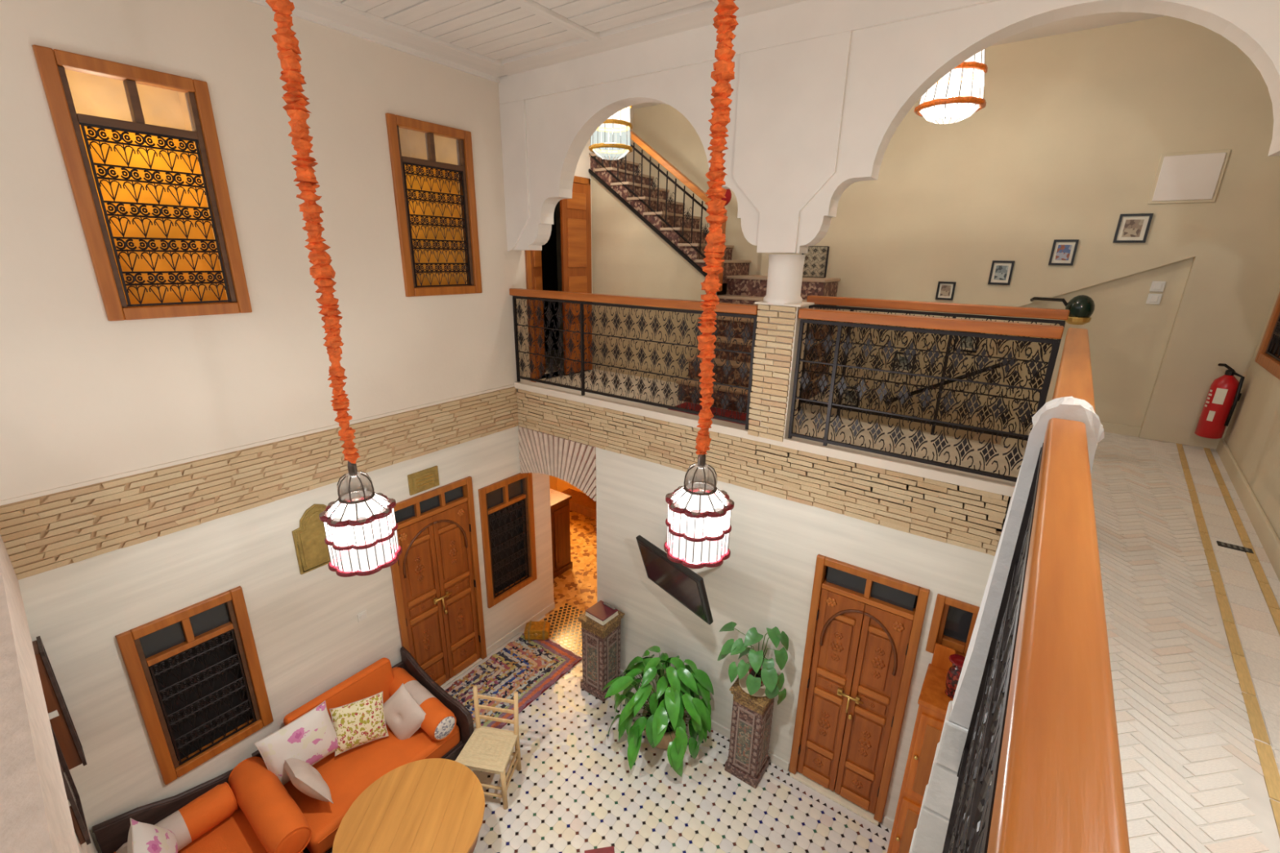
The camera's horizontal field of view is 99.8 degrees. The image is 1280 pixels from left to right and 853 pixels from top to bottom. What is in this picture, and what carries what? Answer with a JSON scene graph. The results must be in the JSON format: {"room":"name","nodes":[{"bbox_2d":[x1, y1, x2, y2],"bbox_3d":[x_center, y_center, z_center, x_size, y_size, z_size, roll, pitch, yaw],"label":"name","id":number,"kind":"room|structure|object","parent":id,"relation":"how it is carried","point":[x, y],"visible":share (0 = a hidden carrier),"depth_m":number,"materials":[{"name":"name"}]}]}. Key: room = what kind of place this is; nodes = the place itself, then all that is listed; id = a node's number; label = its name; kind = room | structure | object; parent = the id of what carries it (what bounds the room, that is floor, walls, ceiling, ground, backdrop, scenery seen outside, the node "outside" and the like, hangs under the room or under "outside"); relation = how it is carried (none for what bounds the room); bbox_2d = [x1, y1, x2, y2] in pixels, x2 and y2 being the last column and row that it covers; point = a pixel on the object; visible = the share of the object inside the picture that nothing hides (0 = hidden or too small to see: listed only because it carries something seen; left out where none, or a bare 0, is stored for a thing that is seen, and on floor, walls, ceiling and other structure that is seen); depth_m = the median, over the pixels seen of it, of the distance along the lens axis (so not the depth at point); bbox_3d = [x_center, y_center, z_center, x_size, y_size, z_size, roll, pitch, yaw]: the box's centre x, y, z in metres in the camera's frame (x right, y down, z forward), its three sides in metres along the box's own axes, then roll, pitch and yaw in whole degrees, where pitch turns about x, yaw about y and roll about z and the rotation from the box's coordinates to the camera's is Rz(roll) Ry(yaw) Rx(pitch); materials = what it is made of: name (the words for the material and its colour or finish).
{"room":"riad courtyard balcony","nodes":[
{"label":"riad courtyard balcony","id":0,"kind":"room"},
{"bbox_2d":[0,534,79,852],"bbox_3d":[-1.940,1.184,1.590,4.687,0.480,0.300,15,22,37],"label":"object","id":1,"kind":"structure","parent":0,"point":[35,815],"depth_m":1.67,"materials":[{"name":"paint"}]},
{"bbox_2d":[74,824,97,852],"bbox_3d":[-1.942,2.735,1.992,5.021,2.720,0.200,15,22,37],"label":"wall","id":2,"kind":"structure","parent":0,"point":[83,848],"depth_m":3.26,"materials":[{"name":"paint"}]},
{"bbox_2d":[31,635,87,769],"bbox_3d":[-3.587,1.709,3.289,0.204,0.864,0.102,15,22,37],"label":"wall frame","id":3,"kind":"object","parent":2,"relation":"attached to","point":[60,720],"visible":0.7,"depth_m":3.26,"materials":[{"name":"brown wood"}]},
{"bbox_2d":[49,722,91,844],"bbox_3d":[-3.222,1.980,3.017,0.424,0.624,0.037,15,22,37],"label":"wall frame","id":4,"kind":"object","parent":2,"relation":"attached to","point":[77,813],"visible":0.52,"depth_m":2.98,"materials":[{"name":"brown wood"}]},
{"bbox_2d":[54,743,81,817],"bbox_3d":[-3.219,1.979,3.020,0.360,0.560,0.008,15,22,37],"label":"mirror glass","id":5,"kind":"object","parent":4,"relation":"on","point":[63,764],"depth_m":3.12,"materials":[{"name":"mirror"}]},
{"bbox_2d":[65,69,559,351],"bbox_3d":[-2.410,-1.971,5.539,1.339,3.180,5.580,13,21,34],"label":"wall","id":6,"kind":"structure","parent":0,"point":[92,95],"depth_m":4.26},
{"bbox_2d":[0,0,633,852],"bbox_3d":[-2.334,-0.146,4.896,0.183,6.450,7.350,13,21,34],"label":"wall","id":7,"kind":"structure","parent":0,"point":[85,396],"depth_m":3.86,"materials":[{"name":"paint"}]},
{"bbox_2d":[31,44,252,320],"bbox_3d":[-3.022,-1.423,3.372,0.110,1.440,0.760,13,21,34],"label":"window","id":8,"kind":"structure","parent":7,"relation":"in","point":[137,187],"depth_m":3.36,"materials":[{"name":"brown wood"}]},
{"bbox_2d":[80,124,226,304],"bbox_3d":[-3.066,-1.318,3.437,0.005,1.050,0.550,13,21,34],"label":"curtain","id":9,"kind":"object","parent":8,"relation":"hanging from","point":[113,157],"depth_m":3.43,"materials":[{"name":"orange fabric"}]},
{"bbox_2d":[78,121,231,306],"bbox_3d":[-3.005,-1.292,3.398,0.013,1.017,0.550,13,21,34],"label":"grille","id":10,"kind":"object","parent":8,"relation":"attached to","point":[102,126],"depth_m":3.36,"materials":[{"name":"metal"}]},
{"bbox_2d":[115,586,273,785],"bbox_3d":[-3.330,1.927,4.090,0.140,1.310,0.720,13,21,34],"label":"window","id":11,"kind":"structure","parent":7,"relation":"in","point":[194,672],"depth_m":4.07,"materials":[{"name":"brown wood"}]},
{"bbox_2d":[148,628,256,765],"bbox_3d":[-3.301,2.051,4.106,0.012,0.907,0.510,13,21,34],"label":"grille","id":12,"kind":"object","parent":11,"relation":"attached to","point":[242,665],"depth_m":4.09,"materials":[{"name":"metal"}]},
{"bbox_2d":[0,383,515,506],"bbox_3d":[-2.844,0.119,4.104,0.012,0.025,5.000,13,21,34],"label":"trim ledge","id":13,"kind":"object","parent":7,"relation":"attached to","point":[7,501],"visible":1,"depth_m":3.83,"materials":[{"name":"paint"}]},
{"bbox_2d":[292,503,329,574],"bbox_3d":[-2.705,0.918,4.564,0.031,0.569,0.400,13,21,34],"label":"plaque","id":14,"kind":"object","parent":7,"relation":"attached to","point":[311,548],"visible":0.52,"depth_m":4.49,"materials":[{"name":"gold metal"}]},
{"bbox_2d":[246,0,500,83],"bbox_3d":[-2.787,-2.713,3.203,0.030,0.050,5.000,13,21,34],"label":"crown molding","id":15,"kind":"structure","parent":7,"relation":"attached to","point":[295,12],"depth_m":4.21,"materials":[{"name":"white paint"}]},
{"bbox_2d":[407,465,439,495],"bbox_3d":[-2.118,0.530,5.292,0.032,0.210,0.320,13,21,34],"label":"brass plaque","id":16,"kind":"object","parent":7,"relation":"attached to","point":[428,478],"visible":1,"depth_m":5.27,"materials":[{"name":"gold metal"}]},
{"bbox_2d":[385,112,482,297],"bbox_3d":[-1.853,-1.946,4.909,0.110,1.450,0.820,13,21,34],"label":"window","id":17,"kind":"structure","parent":7,"relation":"in","point":[428,202],"depth_m":4.92,"materials":[{"name":"brown wood"}]},
{"bbox_2d":[404,164,466,285],"bbox_3d":[-1.898,-1.841,4.974,0.005,1.060,0.610,13,21,34],"label":"curtain","id":18,"kind":"object","parent":17,"relation":"hanging from","point":[415,185],"depth_m":5.00,"materials":[{"name":"orange fabric"}]},
{"bbox_2d":[402,161,471,287],"bbox_3d":[-1.836,-1.815,4.936,0.013,1.027,0.610,13,21,34],"label":"grille","id":19,"kind":"object","parent":17,"relation":"attached to","point":[461,171],"depth_m":4.91,"materials":[{"name":"metal"}]},
{"bbox_2d":[390,475,486,685],"bbox_3d":[-2.144,1.749,5.745,0.149,2.330,0.980,13,21,34],"label":"door","id":20,"kind":"structure","parent":7,"relation":"in","point":[436,574],"depth_m":5.70,"materials":[{"name":"brown wood"}]},
{"bbox_2d":[478,472,537,608],"bbox_3d":[-1.589,1.315,6.438,0.140,1.520,0.770,13,21,34],"label":"window","id":21,"kind":"structure","parent":7,"relation":"in","point":[506,506],"depth_m":6.45,"materials":[{"name":"brown wood"}]},
{"bbox_2d":[488,497,529,597],"bbox_3d":[-1.560,1.448,6.457,0.012,1.097,0.560,13,21,34],"label":"grille","id":22,"kind":"object","parent":21,"relation":"attached to","point":[525,501],"depth_m":6.47,"materials":[{"name":"metal"}]},
{"bbox_2d":[485,602,555,655],"bbox_3d":[-1.504,2.570,6.903,0.018,0.090,1.160,13,21,34],"label":"baseboard","id":23,"kind":"structure","parent":7,"relation":"attached to","point":[510,635],"depth_m":6.82,"materials":[{"name":"paint"}]},
{"bbox_2d":[524,175,592,382],"bbox_3d":[-1.005,-1.730,6.345,0.328,2.280,1.060,13,21,34],"label":"door","id":24,"kind":"structure","parent":7,"relation":"in","point":[575,211],"depth_m":6.31,"materials":[{"name":"brown wood"}]},
{"bbox_2d":[288,0,806,76],"bbox_3d":[-0.577,-2.189,1.418,6.110,0.140,5.760,13,21,34],"label":"ceiling","id":25,"kind":"structure","parent":0,"point":[495,37],"depth_m":3.91,"materials":[{"name":"white paint"}]},
{"bbox_2d":[265,0,402,577],"bbox_3d":[-1.581,-0.787,2.674,0.373,3.300,0.373,-2,18,-9],"label":"pendant lantern","id":26,"kind":"object","parent":25,"relation":"hanging from","point":[361,526],"visible":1,"depth_m":2.84,"materials":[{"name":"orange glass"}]},
{"bbox_2d":[663,0,738,568],"bbox_3d":[0.360,-0.796,2.680,0.373,3.217,0.373,-2,18,-9],"label":"pendant lantern","id":27,"kind":"object","parent":25,"relation":"hanging from","point":[698,521],"visible":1,"depth_m":2.84,"materials":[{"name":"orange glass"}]},
{"bbox_2d":[556,477,586,493],"bbox_3d":[0.074,0.341,9.379,4.200,2.900,0.100,13,21,34],"label":"wall","id":28,"kind":"structure","parent":0,"point":[562,486],"depth_m":10.77,"materials":[{"name":"paint"}]},
{"bbox_2d":[442,511,891,852],"bbox_3d":[-0.985,3.032,5.713,7.550,0.062,8.300,13,21,34],"label":"floor","id":29,"kind":"structure","parent":0,"point":[575,789],"depth_m":4.83,"materials":[{"name":"tile"}]},
{"bbox_2d":[92,768,302,852],"bbox_3d":[-2.786,3.170,3.668,1.700,0.851,0.906,13,21,34],"label":"sofa","id":30,"kind":"object","parent":29,"relation":"on","point":[235,833],"visible":0.28,"depth_m":3.95,"materials":[{"name":"orange fabric"}]},
{"bbox_2d":[127,817,177,852],"bbox_3d":[-3.231,2.880,3.584,0.213,0.558,0.591,-11,21,-33],"label":"cushion","id":31,"kind":"object","parent":30,"relation":"on","point":[143,837],"visible":0.99,"depth_m":3.56,"materials":[{"name":"grey fabric"}]},
{"bbox_2d":[113,782,238,852],"bbox_3d":[-3.356,2.938,3.927,0.252,0.252,0.652,13,21,34],"label":"bolster","id":32,"kind":"object","parent":30,"relation":"on","point":[207,811],"visible":0.85,"depth_m":3.96,"materials":[{"name":"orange fabric"}]},
{"bbox_2d":[228,756,311,852],"bbox_3d":[-2.823,2.883,4.095,0.912,0.273,0.273,14,22,35],"label":"bolster","id":33,"kind":"object","parent":30,"relation":"on","point":[275,818],"visible":0.97,"depth_m":3.97,"materials":[{"name":"orange fabric"}]},
{"bbox_2d":[251,646,473,852],"bbox_3d":[-2.363,2.859,4.747,1.064,0.810,1.391,13,21,34],"label":"sofa","id":34,"kind":"object","parent":29,"relation":"on","point":[347,775],"visible":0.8,"depth_m":4.62,"materials":[{"name":"orange fabric"}]},
{"bbox_2d":[253,700,337,785],"bbox_3d":[-2.789,2.619,4.434,0.203,0.504,0.570,17,24,42],"label":"cushion","id":35,"kind":"object","parent":34,"relation":"on","point":[312,737],"visible":0.83,"depth_m":4.38,"materials":[{"name":"grey fabric"}]},
{"bbox_2d":[283,758,333,804],"bbox_3d":[-2.629,2.779,4.253,0.593,0.497,0.213,17,23,40],"label":"cushion","id":36,"kind":"object","parent":34,"relation":"on","point":[305,778],"visible":0.97,"depth_m":4.13,"materials":[{"name":"grey fabric"}]},
{"bbox_2d":[283,657,394,725],"bbox_3d":[-2.674,2.545,4.892,0.181,0.449,0.920,13,21,34],"label":"cushion","id":37,"kind":"object","parent":34,"relation":"on","point":[377,677],"visible":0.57,"depth_m":4.92,"materials":[{"name":"orange fabric"}]},
{"bbox_2d":[329,691,388,756],"bbox_3d":[-2.466,2.607,4.741,0.450,0.364,0.219,-11,21,-34],"label":"cushion","id":38,"kind":"object","parent":34,"relation":"on","point":[360,722],"visible":0.98,"depth_m":4.70,"materials":[{"name":"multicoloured fabric"}]},
{"bbox_2d":[383,683,426,739],"bbox_3d":[-2.143,2.603,4.870,0.535,0.527,0.196,10,20,27],"label":"cushion","id":39,"kind":"object","parent":34,"relation":"on","point":[403,715],"visible":0.94,"depth_m":4.82,"materials":[{"name":"grey fabric"}]},
{"bbox_2d":[388,666,456,741],"bbox_3d":[-2.098,2.595,5.080,0.932,0.252,0.252,14,22,36],"label":"bolster","id":40,"kind":"object","parent":34,"relation":"on","point":[439,722],"visible":0.7,"depth_m":4.89,"materials":[{"name":"orange fabric"}]},
{"bbox_2d":[332,758,484,852],"bbox_3d":[-1.728,3.220,4.153,1.059,0.500,1.060,1,18,0],"label":"round table","id":41,"kind":"object","parent":29,"relation":"on","point":[431,805],"visible":1,"depth_m":4.13,"materials":[{"name":"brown wood"}]},
{"bbox_2d":[454,685,521,809],"bbox_3d":[-1.341,2.836,4.789,0.472,0.862,0.441,4,18,9],"label":"chair","id":42,"kind":"object","parent":29,"relation":"on","point":[488,749],"visible":0.89,"depth_m":4.82,"materials":[{"name":"brown wood"}]},
{"bbox_2d":[444,633,582,731],"bbox_3d":[-1.514,2.873,6.050,0.904,0.023,1.647,13,21,34],"label":"rag rug","id":43,"kind":"object","parent":29,"relation":"on","point":[529,668],"visible":0.76,"depth_m":6.13,"materials":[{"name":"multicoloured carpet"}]},
{"bbox_2d":[524,620,550,640],"bbox_3d":[-1.285,2.556,6.743,0.307,0.148,0.201,0,18,-2],"label":"gold casket","id":44,"kind":"object","parent":43,"relation":"on","point":[534,630],"visible":1,"depth_m":6.67,"materials":[{"name":"gold metal"}]},
{"bbox_2d":[550,488,573,578],"bbox_3d":[-1.469,1.638,8.010,0.560,1.200,0.780,13,21,34],"label":"cabinet","id":45,"kind":"object","parent":29,"relation":"on","point":[559,501],"visible":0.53,"depth_m":7.96,"materials":[{"name":"brown wood"}]},
{"bbox_2d":[561,488,596,519],"bbox_3d":[-0.883,1.539,9.650,1.400,0.420,0.400,13,21,34],"label":"wooden bench","id":46,"kind":"object","parent":29,"relation":"on","point":[580,503],"visible":0.24,"depth_m":9.59,"materials":[{"name":"brown wood"}]},
{"bbox_2d":[577,610,624,702],"bbox_3d":[-0.422,2.464,5.903,0.364,0.930,0.364,13,21,34],"label":"pedestal","id":47,"kind":"object","parent":29,"relation":"on","point":[601,645],"visible":0.9,"depth_m":5.78,"materials":[{"name":"brown wood"}]},
{"bbox_2d":[585,600,618,626],"bbox_3d":[-0.408,1.982,5.760,0.260,0.075,0.240,15,22,37],"label":"box","id":48,"kind":"object","parent":47,"relation":"on","point":[602,612],"visible":1,"depth_m":5.72,"materials":[{"name":"paper"}]},
{"bbox_2d":[600,645,713,777],"bbox_3d":[0.130,2.681,5.165,1.086,0.978,0.877,13,21,34],"label":"potted plant","id":49,"kind":"object","parent":29,"relation":"on","point":[663,720],"visible":1,"depth_m":4.98,"materials":[{"name":"plant"}]},
{"bbox_2d":[642,703,685,749],"bbox_3d":[0.234,2.992,5.364,0.430,0.270,0.430,13,21,34],"label":"pot","id":50,"kind":"object","parent":29,"relation":"on","point":[664,744],"depth_m":5.20,"materials":[{"name":"ceramic"}]},
{"bbox_2d":[724,668,777,788],"bbox_3d":[1.022,2.776,4.964,0.344,0.950,0.344,13,21,34],"label":"pedestal","id":51,"kind":"object","parent":29,"relation":"on","point":[748,759],"visible":0.92,"depth_m":4.85,"materials":[{"name":"brown wood"}]},
{"bbox_2d":[717,622,788,706],"bbox_3d":[0.994,2.017,4.737,0.665,0.642,0.378,13,21,34],"label":"pothos plant","id":52,"kind":"object","parent":51,"relation":"on","point":[757,682],"visible":1,"depth_m":4.63,"materials":[{"name":"green plant"}]},
{"bbox_2d":[790,771,879,826],"bbox_3d":[1.784,3.291,4.902,0.780,0.030,0.250,13,21,34],"label":"step","id":53,"kind":"structure","parent":29,"relation":"on","point":[830,794],"depth_m":4.81,"materials":[{"name":"beige stone"}]},
{"bbox_2d":[887,643,955,852],"bbox_3d":[2.138,2.588,3.991,0.315,1.930,0.470,13,21,34],"label":"tall cabinet","id":54,"kind":"object","parent":29,"relation":"on","point":[933,701],"visible":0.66,"depth_m":3.83,"materials":[{"name":"brown wood"}]},
{"bbox_2d":[944,653,964,698],"bbox_3d":[2.159,1.720,3.686,0.130,0.290,0.130,13,21,34],"label":"vase","id":55,"kind":"object","parent":54,"relation":"on","point":[953,673],"visible":0.72,"depth_m":3.66,"materials":[{"name":"red ceramic"}]},
{"bbox_2d":[515,388,1010,823],"bbox_3d":[1.000,1.587,5.023,6.110,3.179,0.274,13,21,34],"label":"wall","id":56,"kind":"structure","parent":0,"point":[766,580],"depth_m":4.69,"materials":[{"name":"paint"}]},
{"bbox_2d":[518,426,595,501],"bbox_3d":[-0.863,0.365,6.058,1.160,0.616,0.266,13,21,34],"label":"arch","id":57,"kind":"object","parent":56,"relation":"attached to","point":[573,462],"depth_m":5.90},
{"bbox_2d":[635,535,719,624],"bbox_3d":[0.508,1.293,4.919,0.739,0.503,0.864,-12,22,-35],"label":"television","id":58,"kind":"object","parent":56,"relation":"attached to","point":[683,584],"visible":0.9,"depth_m":4.68,"materials":[{"name":"plastic"}]},
{"bbox_2d":[620,669,789,771],"bbox_3d":[0.453,2.979,5.699,2.320,0.100,0.018,13,21,34],"label":"baseboard","id":59,"kind":"structure","parent":56,"relation":"attached to","point":[722,730],"depth_m":5.39,"materials":[{"name":"paint"}]},
{"bbox_2d":[788,554,929,822],"bbox_3d":[1.774,2.197,4.514,0.820,2.290,0.149,13,21,34],"label":"door","id":60,"kind":"structure","parent":56,"relation":"in","point":[864,628],"depth_m":4.44,"materials":[{"name":"brown wood"}]},
{"bbox_2d":[925,593,979,657],"bbox_3d":[2.309,1.458,3.925,0.320,0.490,0.150,13,21,34],"label":"window","id":61,"kind":"structure","parent":56,"relation":"in","point":[953,620],"depth_m":3.94,"materials":[{"name":"brown wood"}]},
{"bbox_2d":[555,103,1193,448],"bbox_3d":[1.849,-1.139,6.278,7.950,5.250,0.150,13,21,34],"label":"wall","id":62,"kind":"structure","parent":0,"point":[1128,335],"depth_m":5.18,"materials":[{"name":"paint"}]},
{"bbox_2d":[892,351,916,373],"bbox_3d":[2.756,-0.662,5.630,0.200,0.220,0.022,13,21,34],"label":"framed picture","id":63,"kind":"object","parent":62,"relation":"attached to","point":[902,358],"visible":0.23,"depth_m":5.63,"materials":[{"name":"black paint"}]},
{"bbox_2d":[897,356,910,369],"bbox_3d":[2.757,-0.662,5.631,0.110,0.132,0.004,13,21,34],"label":"print","id":64,"kind":"object","parent":63,"relation":"on","point":[901,359],"depth_m":5.63},
{"bbox_2d":[884,360,1015,403],"bbox_3d":[3.071,-0.437,5.416,1.072,0.606,0.087,13,21,34],"label":"grab rail","id":65,"kind":"object","parent":62,"relation":"attached to","point":[960,377],"visible":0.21,"depth_m":5.37,"materials":[{"name":"black metal"}]},
{"bbox_2d":[952,330,979,352],"bbox_3d":[3.183,-0.830,5.258,0.200,0.200,0.022,13,21,34],"label":"framed picture","id":66,"kind":"object","parent":62,"relation":"attached to","point":[968,342],"visible":0.31,"depth_m":5.26,"materials":[{"name":"black paint"}]},
{"bbox_2d":[958,336,973,347],"bbox_3d":[3.183,-0.831,5.259,0.110,0.120,0.004,13,21,34],"label":"print","id":67,"kind":"object","parent":66,"relation":"on","point":[968,342],"depth_m":5.25},
{"bbox_2d":[1026,412,1141,436],"bbox_3d":[4.183,0.019,4.765,1.250,0.090,0.020,13,21,34],"label":"baseboard","id":68,"kind":"structure","parent":62,"relation":"attached to","point":[1133,431],"depth_m":4.73,"materials":[{"name":"paint"}]},
{"bbox_2d":[497,0,1279,253],"bbox_3d":[1.044,-2.094,3.829,6.110,1.680,0.205,13,21,34],"label":"wall","id":69,"kind":"structure","parent":0,"point":[821,92],"depth_m":3.70,"materials":[{"name":"white paint"}]},
{"bbox_2d":[516,349,1279,852],"bbox_3d":[-0.528,0.523,3.492,7.800,0.281,7.764,13,21,34],"label":"floor","id":70,"kind":"structure","parent":0,"point":[1193,622],"depth_m":2.21,"materials":[{"name":"tile"}]},
{"bbox_2d":[667,401,746,425],"bbox_3d":[0.707,-0.104,5.065,0.930,0.008,0.485,13,21,34],"label":"carpet","id":71,"kind":"object","parent":70,"relation":"on","point":[727,414],"visible":0.21,"depth_m":5.17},
{"bbox_2d":[588,130,840,413],"bbox_3d":[0.434,-2.176,5.952,3.218,3.417,1.520,13,21,34],"label":"staircase","id":72,"kind":"structure","parent":70,"relation":"on","point":[644,244],"depth_m":6.17,"materials":[{"name":"paint"}]},
{"bbox_2d":[801,245,829,277],"bbox_3d":[1.885,-1.780,5.831,0.286,0.325,0.016,13,21,34],"label":"screen","id":73,"kind":"object","parent":72,"relation":"on","point":[825,246],"visible":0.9,"depth_m":5.80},
{"bbox_2d":[514,380,1016,496],"bbox_3d":[0.553,-0.033,4.781,4.720,0.070,0.150,13,21,34],"label":"ledge","id":74,"kind":"object","parent":70,"relation":"on","point":[997,486],"visible":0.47,"depth_m":4.20,"materials":[{"name":"paint"}]},
{"bbox_2d":[509,288,759,430],"bbox_3d":[-0.224,-0.722,5.124,2.820,1.020,0.100,13,21,34],"label":"iron railing","id":75,"kind":"object","parent":74,"relation":"on","point":[746,309],"visible":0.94,"depth_m":4.97,"materials":[{"name":"black metal"}]},
{"bbox_2d":[787,307,1063,482],"bbox_3d":[1.826,-0.244,3.728,1.570,1.020,0.100,13,21,34],"label":"iron railing","id":76,"kind":"object","parent":74,"relation":"on","point":[991,327],"visible":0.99,"depth_m":3.63,"materials":[{"name":"black metal"}]},
{"bbox_2d":[747,253,814,441],"bbox_3d":[1.104,-0.597,4.257,0.360,1.450,0.315,13,21,34],"label":"column","id":77,"kind":"structure","parent":70,"relation":"on","point":[778,325],"depth_m":4.15,"materials":[{"name":"white paint"}]},
{"bbox_2d":[797,295,1070,440],"bbox_3d":[2.325,-0.501,4.600,1.920,1.100,0.100,13,21,34],"label":"iron railing","id":78,"kind":"object","parent":70,"relation":"on","point":[908,305],"visible":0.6,"depth_m":4.46,"materials":[{"name":"black metal"}]},
{"bbox_2d":[909,395,1104,852],"bbox_3d":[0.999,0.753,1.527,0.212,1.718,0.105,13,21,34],"label":"ledge","id":79,"kind":"object","parent":70,"relation":"on","point":[929,836],"visible":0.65,"depth_m":1.49,"materials":[{"name":"paint"}]},
{"bbox_2d":[942,417,1129,852],"bbox_3d":[0.325,0.744,0.586,0.070,1.080,2.140,14,22,35],"label":"iron railing","id":80,"kind":"object","parent":70,"relation":"on","point":[1042,731],"visible":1,"depth_m":0.50,"materials":[{"name":"brown wood"}]},
{"bbox_2d":[1052,328,1095,413],"bbox_3d":[1.738,0.221,2.318,0.089,1.080,2.200,14,22,36],"label":"iron railing","id":81,"kind":"object","parent":70,"relation":"on","point":[1074,377],"visible":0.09,"depth_m":1.81,"materials":[{"name":"brown wood"}]},
{"bbox_2d":[1216,540,1253,553],"bbox_3d":[3.152,0.640,2.857,0.130,0.010,0.060,15,22,37],"label":"floor drain","id":82,"kind":"object","parent":70,"relation":"on","point":[1219,543],"visible":1,"depth_m":2.85,"materials":[{"name":"black paint"}]},
{"bbox_2d":[631,12,1165,108],"bbox_3d":[1.246,-3.352,4.683,7.900,0.090,1.990,13,21,34],"label":"ceiling","id":83,"kind":"structure","parent":0,"point":[1079,23],"depth_m":4.16,"materials":[{"name":"white paint"}]},
{"bbox_2d":[588,105,632,159],"bbox_3d":[-0.283,-3.063,5.231,0.431,0.842,0.431,13,21,34],"label":"lantern","id":84,"kind":"object","parent":83,"relation":"hanging from","point":[611,140],"visible":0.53,"depth_m":5.16,"materials":[{"name":"white fabric"}]},
{"bbox_2d":[914,48,987,124],"bbox_3d":[2.143,-2.518,3.625,0.431,0.832,0.431,13,21,34],"label":"lantern","id":85,"kind":"object","parent":83,"relation":"hanging from","point":[957,95],"visible":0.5,"depth_m":3.56,"materials":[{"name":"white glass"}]},
{"bbox_2d":[760,15,1279,306],"bbox_3d":[3.110,-2.200,4.873,4.150,2.160,0.060,13,21,34],"label":"wall","id":86,"kind":"structure","parent":0,"point":[1072,133],"depth_m":4.50,"materials":[{"name":"paint"}]},
{"bbox_2d":[935,281,955,300],"bbox_3d":[2.953,-1.312,5.208,0.150,0.170,0.022,13,21,34],"label":"framed picture","id":87,"kind":"object","parent":86,"relation":"attached to","point":[945,290],"visible":1,"depth_m":5.21,"materials":[{"name":"black paint"}]},
{"bbox_2d":[987,260,1014,284],"bbox_3d":[3.296,-1.404,4.921,0.170,0.210,0.022,13,21,34],"label":"framed picture","id":88,"kind":"object","parent":86,"relation":"attached to","point":[1001,272],"visible":1,"depth_m":4.92,"materials":[{"name":"black paint"}]},
{"bbox_2d":[993,265,1008,279],"bbox_3d":[3.297,-1.404,4.922,0.094,0.126,0.004,13,21,34],"label":"print","id":89,"kind":"object","parent":88,"relation":"on","point":[1000,272],"depth_m":4.92},
{"bbox_2d":[1030,294,1094,324],"bbox_3d":[3.535,-1.015,4.592,0.188,0.235,0.591,-4,18,-17],"label":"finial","id":90,"kind":"object","parent":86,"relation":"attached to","point":[1082,307],"visible":0.92,"depth_m":4.36,"materials":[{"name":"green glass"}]},
{"bbox_2d":[1048,239,1079,265],"bbox_3d":[3.640,-1.496,4.635,0.170,0.210,0.022,13,21,34],"label":"framed picture","id":91,"kind":"object","parent":86,"relation":"attached to","point":[1064,251],"visible":1,"depth_m":4.63,"materials":[{"name":"black paint"}]},
{"bbox_2d":[1054,244,1071,260],"bbox_3d":[3.641,-1.496,4.636,0.094,0.126,0.004,13,21,34],"label":"print","id":92,"kind":"object","parent":91,"relation":"on","point":[1062,252],"depth_m":4.64},
{"bbox_2d":[1112,213,1153,242],"bbox_3d":[3.976,-1.600,4.351,0.200,0.220,0.022,13,21,34],"label":"framed picture","id":93,"kind":"object","parent":86,"relation":"attached to","point":[1131,228],"visible":1,"depth_m":4.35,"materials":[{"name":"black paint"}]},
{"bbox_2d":[1121,219,1143,236],"bbox_3d":[3.977,-1.600,4.352,0.110,0.132,0.004,13,21,34],"label":"print","id":94,"kind":"object","parent":93,"relation":"on","point":[1130,228],"depth_m":4.35},
{"bbox_2d":[1147,149,1231,204],"bbox_3d":[4.178,-1.898,4.111,0.380,0.360,0.020,13,21,34],"label":"access panel","id":95,"kind":"object","parent":86,"relation":"attached to","point":[1187,177],"visible":1,"depth_m":4.10,"materials":[{"name":"paint"}]},
{"bbox_2d":[1138,256,1279,449],"bbox_3d":[4.548,-0.568,4.287,0.550,1.490,0.060,13,21,34],"label":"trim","id":96,"kind":"structure","parent":86,"relation":"attached to","point":[1226,302],"depth_m":4.25,"materials":[{"name":"paint"}]},
{"bbox_2d":[1223,284,1279,539],"bbox_3d":[2.276,-0.435,1.086,0.149,3.450,7.795,15,23,38],"label":"wall","id":97,"kind":"structure","parent":0,"point":[1252,435],"depth_m":3.51,"materials":[{"name":"paint"}]},
{"bbox_2d":[1194,363,1244,439],"bbox_3d":[4.524,-0.195,4.192,0.193,0.576,0.175,-14,23,-40],"label":"fire extinguisher","id":98,"kind":"object","parent":97,"relation":"attached to","point":[1224,394],"visible":1,"depth_m":4.15,"materials":[{"name":"red metal"}]},
{"bbox_2d":[1216,438,1279,581],"bbox_3d":[2.379,0.914,1.803,0.020,0.110,7.180,15,23,38],"label":"baseboard","id":99,"kind":"structure","parent":97,"relation":"attached to","point":[1269,540],"depth_m":3.17,"materials":[{"name":"paint"}]},
{"bbox_2d":[1254,292,1279,379],"bbox_3d":[4.213,-0.948,3.331,0.140,1.260,1.050,15,23,38],"label":"window","id":100,"kind":"structure","parent":97,"relation":"in","point":[1268,357],"depth_m":3.77,"materials":[{"name":"brown wood"}]},
{"bbox_2d":[1266,316,1279,361],"bbox_3d":[4.183,-0.849,3.389,0.012,0.877,0.840,15,23,38],"label":"grille","id":101,"kind":"object","parent":100,"relation":"attached to","point":[1273,344],"depth_m":3.72,"materials":[{"name":"metal"}]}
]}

